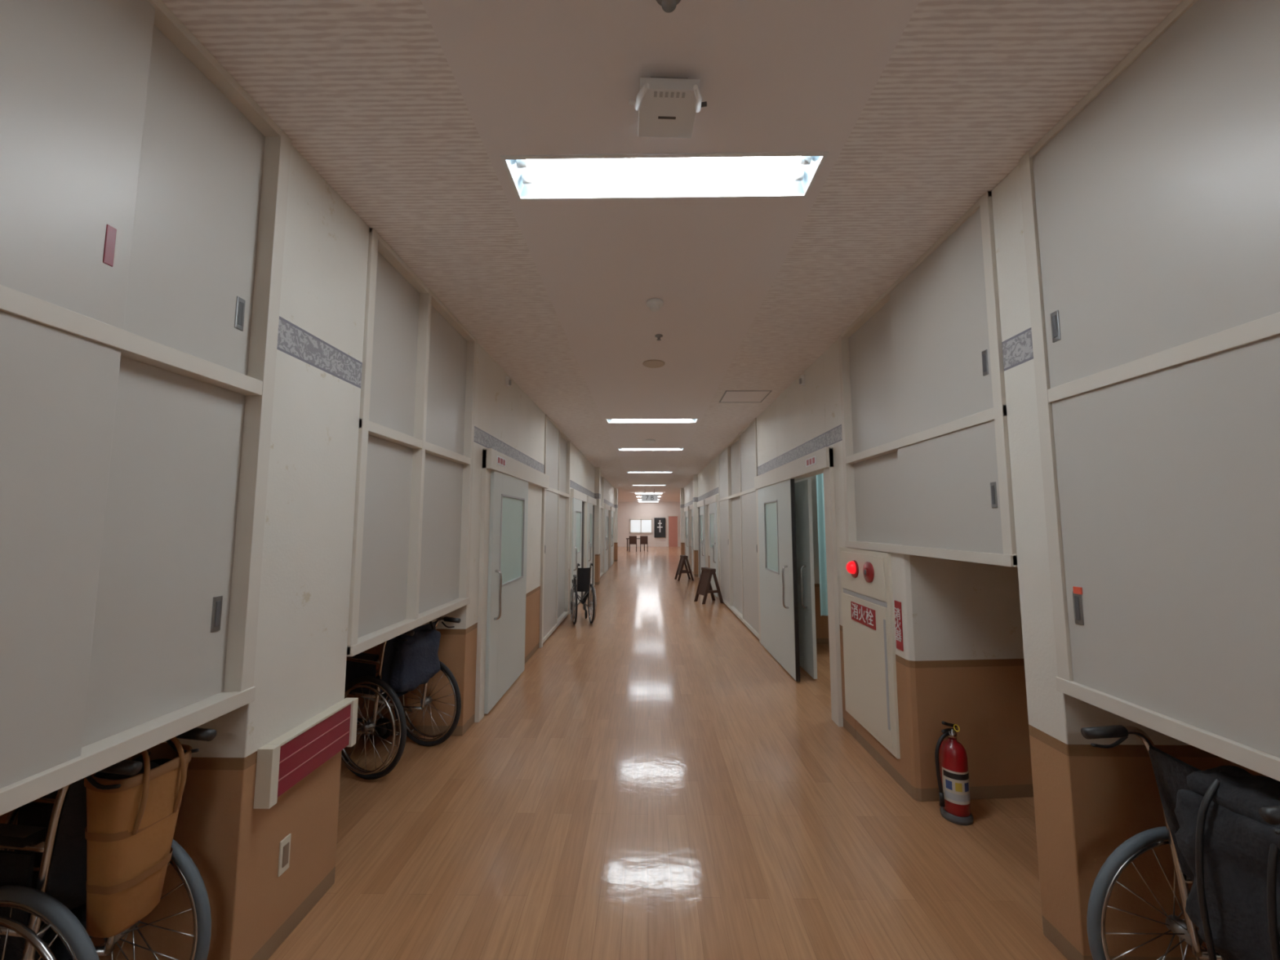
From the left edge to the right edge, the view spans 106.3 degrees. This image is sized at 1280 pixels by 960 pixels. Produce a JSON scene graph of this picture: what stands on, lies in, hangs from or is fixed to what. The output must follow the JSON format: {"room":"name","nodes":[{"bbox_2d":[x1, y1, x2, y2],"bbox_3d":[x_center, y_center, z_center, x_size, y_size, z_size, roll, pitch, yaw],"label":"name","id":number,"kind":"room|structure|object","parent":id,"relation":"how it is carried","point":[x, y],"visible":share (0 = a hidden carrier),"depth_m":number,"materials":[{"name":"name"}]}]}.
{"room":"hospital interior","nodes":[
{"label":"hospital interior","id":0,"kind":"room"},
{"bbox_2d":[0,145,614,959],"bbox_3d":[-1.888,0.843,8.740,1.355,2.970,23.500,0,-5,1],"label":"wall","id":1,"kind":"structure","parent":0,"point":[233,846],"depth_m":1.91,"materials":[{"name":"paint"}]},
{"bbox_2d":[0,0,291,815],"bbox_3d":[-1.951,-0.365,0.593,1.277,2.024,2.255,0,-5,1],"label":"storage cabinet","id":2,"kind":"object","parent":1,"relation":"attached to","point":[144,190],"visible":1,"depth_m":1.25,"materials":[{"name":"metal"}]},
{"bbox_2d":[277,833,291,876],"bbox_3d":[-1.312,1.385,1.773,0.009,0.120,0.050,0,-5,1],"label":"wall outlet","id":3,"kind":"object","parent":1,"relation":"attached to","point":[285,844],"visible":1,"depth_m":1.76,"materials":[{"name":"beige paint"}]},
{"bbox_2d":[253,697,358,808],"bbox_3d":[-1.287,1.046,1.889,0.055,0.195,0.490,0,-5,1],"label":"handrail","id":4,"kind":"object","parent":1,"relation":"attached to","point":[283,762],"visible":1,"depth_m":1.81,"materials":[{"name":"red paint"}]},
{"bbox_2d":[346,227,476,656],"bbox_3d":[-1.915,-0.152,2.960,1.277,2.024,1.430,0,-5,1],"label":"storage cabinet","id":5,"kind":"object","parent":1,"relation":"attached to","point":[411,566],"visible":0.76,"depth_m":2.76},
{"bbox_2d":[505,376,511,386],"bbox_3d":[-1.252,-0.938,4.572,0.050,0.090,0.040,0,-5,1],"label":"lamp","id":6,"kind":"object","parent":1,"relation":"attached to","point":[508,382],"visible":1,"depth_m":4.55,"materials":[{"name":"white plastic"}]},
{"bbox_2d":[474,448,549,722],"bbox_3d":[-1.208,0.915,4.972,0.119,2.150,2.310,0,-5,1],"label":"door","id":7,"kind":"structure","parent":1,"relation":"in","point":[505,480],"depth_m":4.23,"materials":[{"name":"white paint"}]},
{"bbox_2d":[568,488,586,613],"bbox_3d":[-1.148,1.302,9.214,0.109,2.140,1.870,0,-5,1],"label":"door","id":8,"kind":"structure","parent":1,"relation":"in","point":[578,500],"depth_m":8.84,"materials":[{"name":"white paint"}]},
{"bbox_2d":[585,495,596,590],"bbox_3d":[-1.117,1.482,11.206,0.109,2.140,1.670,0,-5,1],"label":"door","id":9,"kind":"structure","parent":1,"relation":"in","point":[591,502],"depth_m":11.03,"materials":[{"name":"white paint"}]},
{"bbox_2d":[603,503,610,573],"bbox_3d":[-1.048,1.886,15.687,0.109,2.140,1.870,0,-5,1],"label":"door","id":10,"kind":"structure","parent":1,"relation":"in","point":[606,508],"depth_m":15.06,"materials":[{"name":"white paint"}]},
{"bbox_2d":[608,506,614,567],"bbox_3d":[-1.013,2.092,17.977,0.109,2.140,1.870,0,-5,1],"label":"door","id":11,"kind":"structure","parent":1,"relation":"in","point":[612,509],"depth_m":17.42,"materials":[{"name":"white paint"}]},
{"bbox_2d":[594,466,600,585],"bbox_3d":[-1.095,1.167,12.338,0.120,2.970,0.350,0,-5,1],"label":"pillar","id":12,"kind":"structure","parent":0,"point":[597,470],"depth_m":12.20,"materials":[{"name":"paint"}]},
{"bbox_2d":[613,488,617,561],"bbox_3d":[-0.981,1.831,19.708,0.120,2.970,0.350,0,-5,1],"label":"pillar","id":13,"kind":"structure","parent":0,"point":[615,540],"depth_m":19.56,"materials":[{"name":"paint"}]},
{"bbox_2d":[617,502,680,546],"bbox_3d":[0.492,2.931,31.912,10.000,2.970,0.100,0,-5,1],"label":"wall","id":14,"kind":"structure","parent":0,"point":[627,511],"depth_m":31.91,"materials":[{"name":"white paint"}]},
{"bbox_2d":[629,519,652,533],"bbox_3d":[0.066,3.059,31.827,1.510,0.940,0.060,0,-5,1],"label":"window","id":15,"kind":"structure","parent":14,"relation":"in","point":[636,526],"depth_m":31.81,"materials":[{"name":"white glass"}]},
{"bbox_2d":[653,517,665,537],"bbox_3d":[1.315,3.152,31.746,0.750,1.300,0.045,0,-5,1],"label":"banner","id":16,"kind":"object","parent":14,"relation":"attached to","point":[659,522],"visible":1,"depth_m":31.73,"materials":[{"name":"fabric"}]},
{"bbox_2d":[667,515,678,546],"bbox_3d":[2.191,3.374,31.759,0.720,2.060,0.068,0,-5,1],"label":"door","id":17,"kind":"structure","parent":14,"relation":"in","point":[673,520],"depth_m":31.75,"materials":[{"name":"wood"}]},
{"bbox_2d":[267,546,1067,959],"bbox_3d":[0.223,2.885,14.297,10.000,0.100,35.200,0,-5,1],"label":"floor","id":18,"kind":"structure","parent":0,"point":[652,782],"depth_m":2.39,"materials":[{"name":"brown wood"}]},
{"bbox_2d":[0,727,216,959],"bbox_3d":[-1.801,1.201,1.386,0.990,0.938,0.346,-1,-5,7],"label":"wheelchair","id":19,"kind":"object","parent":18,"relation":"on","point":[91,862],"visible":0.88,"depth_m":1.29,"materials":[{"name":"fabric"}]},
{"bbox_2d":[341,616,461,779],"bbox_3d":[-1.762,1.384,3.233,0.990,0.905,0.546,-2,-6,21],"label":"wheelchair","id":20,"kind":"object","parent":18,"relation":"on","point":[407,660],"visible":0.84,"depth_m":3.01,"materials":[{"name":"metal"}]},
{"bbox_2d":[542,414,570,643],"bbox_3d":[-1.849,0.692,7.196,1.277,2.944,2.000,0,-5,1],"label":"storage cabinet","id":21,"kind":"object","parent":18,"relation":"on","point":[557,444],"visible":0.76,"depth_m":7.07,"materials":[{"name":"metal"}]},
{"bbox_2d":[569,563,596,624],"bbox_3d":[-0.931,1.763,7.626,0.346,0.938,0.990,1,-5,-14],"label":"wheelchair","id":22,"kind":"object","parent":18,"relation":"on","point":[581,581],"visible":1,"depth_m":7.37,"materials":[{"name":"metal"}]},
{"bbox_2d":[600,473,604,577],"bbox_3d":[-1.750,1.266,13.570,1.277,2.944,2.000,0,-5,1],"label":"storage cabinet","id":23,"kind":"object","parent":18,"relation":"on","point":[602,475],"visible":0.12,"depth_m":14.43,"materials":[{"name":"metal"}]},
{"bbox_2d":[629,536,636,551],"bbox_3d":[-0.383,3.490,26.302,0.420,0.850,0.440,0,-5,1],"label":"chair","id":24,"kind":"object","parent":18,"relation":"on","point":[633,540],"visible":1,"depth_m":26.10,"materials":[{"name":"brown wood"}]},
{"bbox_2d":[626,537,644,551],"bbox_3d":[-0.230,3.641,27.140,1.100,0.700,0.700,0,-5,1],"label":"table","id":25,"kind":"object","parent":18,"relation":"on","point":[626,538],"visible":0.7,"depth_m":26.83,"materials":[{"name":"brown wood"}]},
{"bbox_2d":[640,536,648,551],"bbox_3d":[0.217,3.489,26.293,0.420,0.850,0.440,0,-5,1],"label":"chair","id":26,"kind":"object","parent":18,"relation":"on","point":[643,540],"visible":1,"depth_m":26.09,"materials":[{"name":"brown wood"}]},
{"bbox_2d":[674,555,693,581],"bbox_3d":[1.204,2.397,13.121,0.458,0.660,0.400,1,-5,-9],"label":"stand","id":27,"kind":"object","parent":18,"relation":"on","point":[683,558],"visible":1,"depth_m":12.96,"materials":[{"name":"brown wood"}]},
{"bbox_2d":[693,567,724,604],"bbox_3d":[1.347,2.065,9.433,0.458,0.660,0.400,2,-5,-19],"label":"stand","id":28,"kind":"object","parent":18,"relation":"on","point":[704,587],"visible":1,"depth_m":9.31,"materials":[{"name":"brown wood"}]},
{"bbox_2d":[718,417,759,639],"bbox_3d":[2.155,0.774,8.106,1.137,2.944,3.450,0,-5,1],"label":"storage cabinet","id":29,"kind":"object","parent":18,"relation":"on","point":[738,461],"visible":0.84,"depth_m":7.79,"materials":[{"name":"metal"}]},
{"bbox_2d":[934,720,973,825],"bbox_3d":[1.663,1.523,2.545,0.151,0.502,0.160,-4,-6,37],"label":"fire extinguisher","id":30,"kind":"object","parent":18,"relation":"on","point":[953,777],"visible":1,"depth_m":2.50,"materials":[{"name":"red paint"}]},
{"bbox_2d":[1080,724,1279,959],"bbox_3d":[1.865,1.196,1.239,1.013,0.915,0.590,0,-5,1],"label":"wheelchair","id":31,"kind":"object","parent":18,"relation":"on","point":[1221,830],"visible":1,"depth_m":1.25,"materials":[{"name":"fabric"}]},
{"bbox_2d":[161,0,1182,502],"bbox_3d":[0.224,-0.168,14.622,10.000,0.100,35.100,0,-5,1],"label":"ceiling","id":32,"kind":"structure","parent":0,"point":[409,110],"depth_m":1.79,"materials":[{"name":"white"}]},
{"bbox_2d":[635,492,662,493],"bbox_3d":[0.408,0.609,22.352,1.290,0.060,0.280,0,-5,1],"label":"fluorescent ceiling light","id":33,"kind":"object","parent":32,"relation":"attached to","point":[635,492],"visible":0.96,"depth_m":22.22,"materials":[{"name":"white plastic"}]},
{"bbox_2d":[631,484,666,485],"bbox_3d":[0.342,0.153,18.074,1.274,0.091,0.259,0,-5,1],"label":"fluorescent ceiling light","id":34,"kind":"object","parent":32,"relation":"attached to","point":[632,485],"visible":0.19,"depth_m":18.18,"materials":[{"name":"white plastic"}]},
{"bbox_2d":[641,488,657,501],"bbox_3d":[0.411,0.650,20.242,0.700,0.520,0.056,0,-5,1],"label":"sign","id":35,"kind":"object","parent":32,"relation":"hanging from","point":[654,497],"visible":1,"depth_m":20.21,"materials":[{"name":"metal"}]},
{"bbox_2d":[626,471,672,472],"bbox_3d":[0.271,-0.259,13.493,1.274,0.091,0.259,0,-5,1],"label":"fluorescent ceiling light","id":36,"kind":"object","parent":32,"relation":"attached to","point":[627,472],"visible":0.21,"depth_m":13.60,"materials":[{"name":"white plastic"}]},
{"bbox_2d":[644,439,655,443],"bbox_3d":[0.176,-0.661,8.291,0.179,0.055,0.179,0,-5,1],"label":"smoke detector","id":37,"kind":"object","parent":32,"relation":"attached to","point":[647,441],"visible":1,"depth_m":8.22,"materials":[{"name":"white plastic"}]},
{"bbox_2d":[617,448,684,450],"bbox_3d":[0.207,-0.636,9.310,1.274,0.091,0.259,0,-5,1],"label":"fluorescent ceiling light","id":38,"kind":"object","parent":32,"relation":"attached to","point":[619,449],"visible":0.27,"depth_m":9.41,"materials":[{"name":"white plastic"}]},
{"bbox_2d":[605,418,697,422],"bbox_3d":[0.167,-0.870,6.721,1.274,0.091,0.259,0,-5,1],"label":"fluorescent ceiling light","id":39,"kind":"object","parent":32,"relation":"attached to","point":[608,420],"visible":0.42,"depth_m":6.82,"materials":[{"name":"white plastic"}]},
{"bbox_2d":[642,360,665,368],"bbox_3d":[0.124,-1.041,4.309,0.199,0.013,0.199,0,-5,1],"label":"ceiling speaker","id":40,"kind":"object","parent":32,"relation":"attached to","point":[649,363],"depth_m":4.29},
{"bbox_2d":[646,297,663,311],"bbox_3d":[0.096,-1.127,3.113,0.109,0.056,0.109,0,-5,1],"label":"smoke detector","id":41,"kind":"object","parent":32,"relation":"attached to","point":[654,304],"visible":1,"depth_m":3.08,"materials":[{"name":"white plastic"}]},
{"bbox_2d":[654,333,662,340],"bbox_3d":[0.145,-1.088,3.671,0.060,0.034,0.060,0,-5,1],"label":"sprinkler head","id":42,"kind":"object","parent":32,"relation":"attached to","point":[658,336],"visible":1,"depth_m":3.66},
{"bbox_2d":[500,151,828,200],"bbox_3d":[0.094,-1.296,1.996,1.274,0.091,0.259,0,-5,1],"label":"fluorescent ceiling light","id":43,"kind":"object","parent":32,"relation":"attached to","point":[759,175],"visible":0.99,"depth_m":2.04,"materials":[{"name":"white plastic"}]},
{"bbox_2d":[628,76,706,138],"bbox_3d":[0.092,-1.243,1.596,0.263,0.097,0.242,0,-5,1],"label":"emergency light","id":44,"kind":"object","parent":32,"relation":"attached to","point":[667,107],"visible":1,"depth_m":1.58,"materials":[{"name":"grey plastic"}]},
{"bbox_2d":[656,0,680,13],"bbox_3d":[0.078,-1.297,1.291,0.080,0.044,0.080,0,-5,1],"label":"sprinkler head","id":45,"kind":"object","parent":32,"relation":"attached to","point":[668,6],"visible":1,"depth_m":1.29},
{"bbox_2d":[719,390,772,402],"bbox_3d":[1.182,-0.943,5.439,0.500,0.006,0.500,0,-5,1],"label":"access hatch","id":46,"kind":"object","parent":32,"relation":"in","point":[729,396],"depth_m":5.42,"materials":[{"name":"white metal"}]},
{"bbox_2d":[680,488,684,555],"bbox_3d":[1.728,1.828,19.666,0.120,2.970,0.350,0,-5,1],"label":"pillar","id":47,"kind":"structure","parent":0,"point":[682,490],"depth_m":19.52,"materials":[{"name":"paint"}]},
{"bbox_2d":[692,474,698,576],"bbox_3d":[1.644,1.334,14.189,0.120,2.970,0.350,0,-5,1],"label":"pillar","id":48,"kind":"structure","parent":0,"point":[695,477],"depth_m":14.04,"materials":[{"name":"paint"}]},
{"bbox_2d":[794,475,829,644],"bbox_3d":[3.142,0.502,4.952,2.870,2.970,2.850,0,-5,1],"label":"wall","id":49,"kind":"structure","parent":0,"point":[821,622],"depth_m":6.23,"materials":[{"name":"paint"}]},
{"bbox_2d":[816,473,827,616],"bbox_3d":[2.664,0.623,5.804,1.410,1.881,0.044,3,-6,-27],"label":"privacy curtain","id":50,"kind":"object","parent":49,"relation":"hanging from","point":[820,477],"visible":0.05,"depth_m":5.50,"materials":[{"name":"fabric"}]},
{"bbox_2d":[684,164,1268,959],"bbox_3d":[2.227,0.837,8.677,1.215,2.970,23.500,0,-5,1],"label":"wall","id":51,"kind":"structure","parent":0,"point":[979,655],"depth_m":1.95,"materials":[{"name":"paint"}]},
{"bbox_2d":[684,506,689,565],"bbox_3d":[1.705,2.071,17.737,0.109,2.140,1.870,0,-5,1],"label":"door","id":52,"kind":"structure","parent":51,"relation":"in","point":[686,510],"depth_m":17.08,"materials":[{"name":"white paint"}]},
{"bbox_2d":[688,504,693,572],"bbox_3d":[1.668,1.855,15.347,0.109,2.140,1.870,0,-5,1],"label":"door","id":53,"kind":"structure","parent":51,"relation":"in","point":[691,507],"depth_m":15.51,"materials":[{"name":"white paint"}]},
{"bbox_2d":[696,499,706,577],"bbox_3d":[1.631,1.635,12.907,0.109,2.140,1.770,0,-5,1],"label":"door","id":54,"kind":"structure","parent":51,"relation":"in","point":[702,535],"depth_m":12.62,"materials":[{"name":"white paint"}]},
{"bbox_2d":[705,494,719,598],"bbox_3d":[1.599,1.451,10.865,0.109,2.140,1.870,0,-5,1],"label":"door","id":55,"kind":"structure","parent":51,"relation":"in","point":[713,500],"depth_m":10.36,"materials":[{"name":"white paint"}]},
{"bbox_2d":[754,446,843,726],"bbox_3d":[1.604,0.921,5.044,0.288,2.150,2.620,0,-5,1],"label":"door","id":56,"kind":"structure","parent":51,"relation":"in","point":[784,532],"depth_m":4.94,"materials":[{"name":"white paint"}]},
{"bbox_2d":[799,374,804,385],"bbox_3d":[1.528,-0.942,4.530,0.050,0.090,0.040,0,-5,1],"label":"lamp","id":57,"kind":"object","parent":51,"relation":"attached to","point":[802,380],"visible":1,"depth_m":4.51,"materials":[{"name":"white plastic"}]},
{"bbox_2d":[840,546,900,759],"bbox_3d":[1.494,1.075,3.244,0.084,1.200,0.740,0,-5,1],"label":"cabinet","id":58,"kind":"object","parent":51,"relation":"attached to","point":[871,699],"visible":1,"depth_m":3.13,"materials":[{"name":"white metal"}]},
{"bbox_2d":[893,600,903,651],"bbox_3d":[1.525,0.858,2.831,0.009,0.280,0.070,0,-5,1],"label":"fire extinguisher sign","id":59,"kind":"object","parent":51,"relation":"attached to","point":[898,612],"visible":1,"depth_m":2.82,"materials":[{"name":"red plastic"}]},
{"bbox_2d":[838,191,1017,567],"bbox_3d":[2.072,-0.377,2.801,1.137,1.604,1.625,0,-5,1],"label":"storage cabinet","id":60,"kind":"object","parent":51,"relation":"attached to","point":[926,450],"visible":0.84,"depth_m":2.46,"materials":[{"name":"metal"}]},
{"bbox_2d":[1018,0,1279,781],"bbox_3d":[2.043,-0.337,0.903,1.137,2.024,1.800,0,-5,1],"label":"storage cabinet","id":61,"kind":"object","parent":51,"relation":"attached to","point":[1151,208],"visible":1,"depth_m":1.36,"materials":[{"name":"metal"}]}
]}

